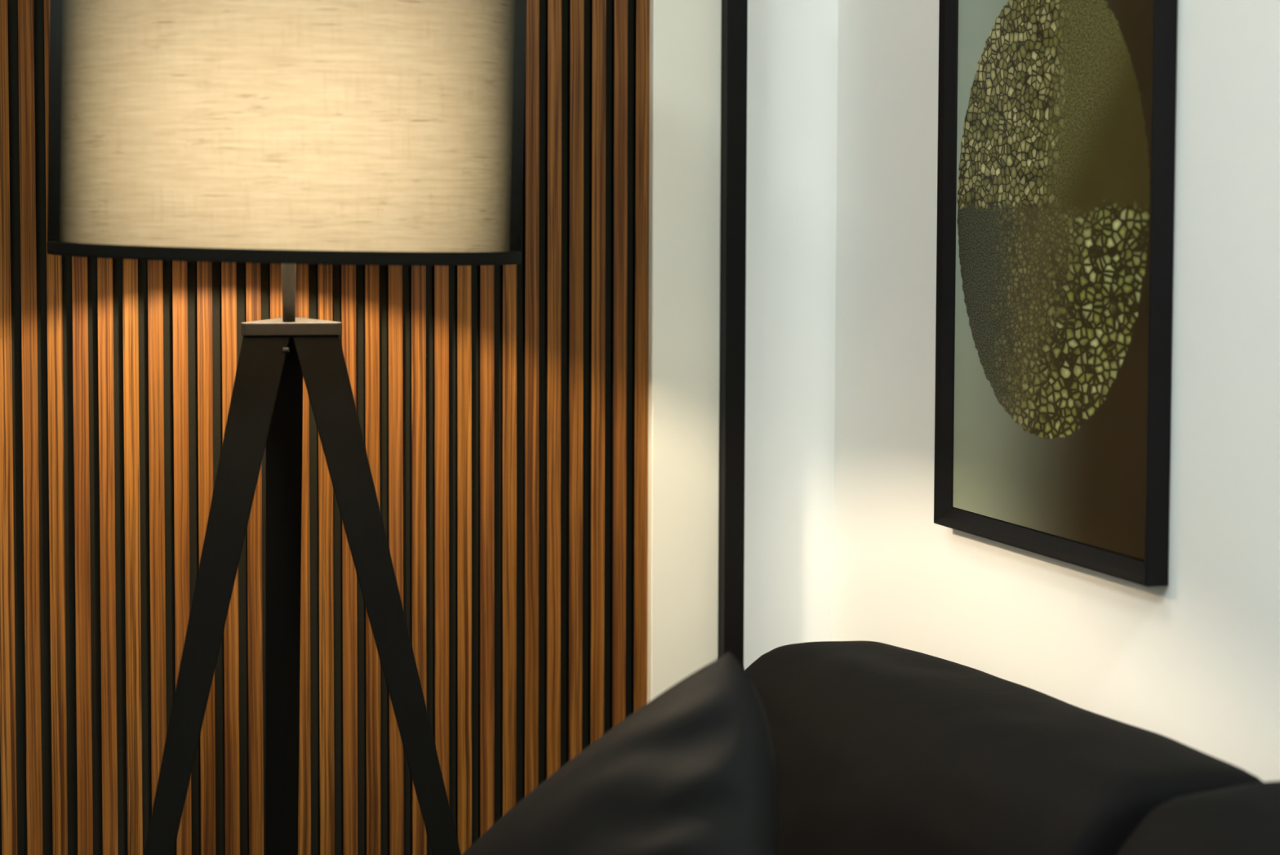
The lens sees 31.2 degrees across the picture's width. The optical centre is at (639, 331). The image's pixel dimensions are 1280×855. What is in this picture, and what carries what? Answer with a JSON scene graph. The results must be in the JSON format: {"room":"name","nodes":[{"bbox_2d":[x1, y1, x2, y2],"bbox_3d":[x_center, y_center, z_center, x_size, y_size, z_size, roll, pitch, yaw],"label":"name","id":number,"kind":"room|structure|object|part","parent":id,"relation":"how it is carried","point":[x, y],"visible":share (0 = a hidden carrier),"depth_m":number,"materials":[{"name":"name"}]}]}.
{"room":"living room","nodes":[
{"label":"living room","id":0,"kind":"room"},
{"bbox_2d":[647,0,721,702],"bbox_3d":[0.061,-0.225,3.215,0.102,2.700,0.034,-1,3,-19],"label":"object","id":1,"kind":"structure","parent":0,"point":[685,63],"depth_m":3.21,"materials":[{"name":"white paint"}]},
{"bbox_2d":[743,0,838,669],"bbox_3d":[-1.493,-0.206,2.771,3.952,2.700,0.120,-1,3,-19],"label":"wall","id":2,"kind":"structure","parent":0,"point":[792,45],"depth_m":3.30,"materials":[{"name":"white paint"}]},
{"bbox_2d":[0,0,649,854],"bbox_3d":[-1.000,-0.210,2.865,2.133,2.700,0.017,-1,3,-19],"label":"wall panel","id":3,"kind":"object","parent":2,"relation":"attached to","point":[502,411],"visible":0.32,"depth_m":3.10,"materials":[{"name":"wood"}]},
{"bbox_2d":[718,0,747,668],"bbox_3d":[0.126,-0.226,3.225,0.030,2.700,0.056,-1,3,-19],"label":"trim","id":4,"kind":"structure","parent":2,"relation":"attached to","point":[734,12],"depth_m":3.21,"materials":[{"name":"black metal"}]},
{"bbox_2d":[832,0,1279,781],"bbox_3d":[1.175,-0.093,0.869,0.120,2.700,5.200,-1,3,-19],"label":"wall","id":5,"kind":"structure","parent":0,"point":[1193,660],"depth_m":2.59,"materials":[{"name":"white paint"}]},
{"bbox_2d":[933,0,1177,586],"bbox_3d":[0.477,-0.149,2.697,0.027,0.822,0.520,-1,3,-19],"label":"framed picture","id":6,"kind":"object","parent":5,"relation":"attached to","point":[1055,159],"visible":1,"depth_m":2.67,"materials":[{"name":"black paint"}]},
{"bbox_3d":[-0.702,1.333,0.312,4.072,0.100,5.440,-1,3,-19],"label":"floor","id":7,"kind":"structure","parent":0,"visible":0},
{"bbox_2d":[46,0,521,854],"bbox_3d":[-0.414,0.318,2.686,0.588,1.670,0.545,-1,3,-19],"label":"floor lamp","id":8,"kind":"object","parent":7,"relation":"on","point":[288,133],"visible":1,"depth_m":2.48,"materials":[{"name":"beige fabric"}]},
{"bbox_3d":[-0.540,0.582,2.609,0.316,1.150,0.042,-2,4,-36],"label":"leg","id":9,"kind":"part","parent":8,"relation":"part of","materials":[{"name":"black wood"}]},
{"bbox_3d":[-0.440,0.570,2.826,0.045,1.150,0.177,0,3,-12],"label":"leg","id":10,"kind":"part","parent":8,"relation":"part of","materials":[{"name":"black wood"}]},
{"bbox_3d":[-0.405,-0.299,2.655,0.524,0.416,0.517,-1,3,-19],"label":"lamp shade","id":11,"kind":"part","parent":8,"relation":"part of","materials":[{"name":"beige fabric"}]},
{"bbox_3d":[-0.409,-0.070,2.667,0.017,0.117,0.017,-1,3,-19],"label":"stem","id":12,"kind":"part","parent":8,"relation":"part of","materials":[{"name":"brown metal"}]},
{"bbox_3d":[-0.419,-0.006,2.699,0.114,0.016,0.131,-1,3,-19],"label":"mounting plate","id":13,"kind":"part","parent":8,"relation":"part of","materials":[{"name":"brown metal"}]},
{"bbox_3d":[-0.237,0.580,2.655,0.351,1.150,0.039,1,3,16],"label":"leg","id":14,"kind":"part","parent":8,"relation":"part of","materials":[{"name":"black wood"}]},
{"bbox_2d":[744,640,1279,854],"bbox_3d":[0.343,0.808,1.850,0.832,0.788,2.335,-1,3,-19],"label":"sofa","id":15,"kind":"object","parent":7,"relation":"on","point":[880,748],"visible":0.83,"depth_m":2.41,"materials":[{"name":"black fabric"}]},
{"bbox_2d":[462,651,779,854],"bbox_3d":[-0.031,0.567,2.256,0.224,0.506,0.595,-2,4,-37],"label":"throw pillow","id":16,"kind":"object","parent":15,"relation":"on","point":[691,771],"visible":1,"depth_m":2.19,"materials":[{"name":"black fabric"}]},
{"bbox_2d":[1116,780,1279,854],"bbox_3d":[0.616,0.649,1.823,0.322,0.465,0.693,-1,3,-19],"label":"cushion","id":17,"kind":"object","parent":15,"relation":"on","point":[1185,817],"depth_m":2.03,"materials":[{"name":"black fabric"}]}
]}

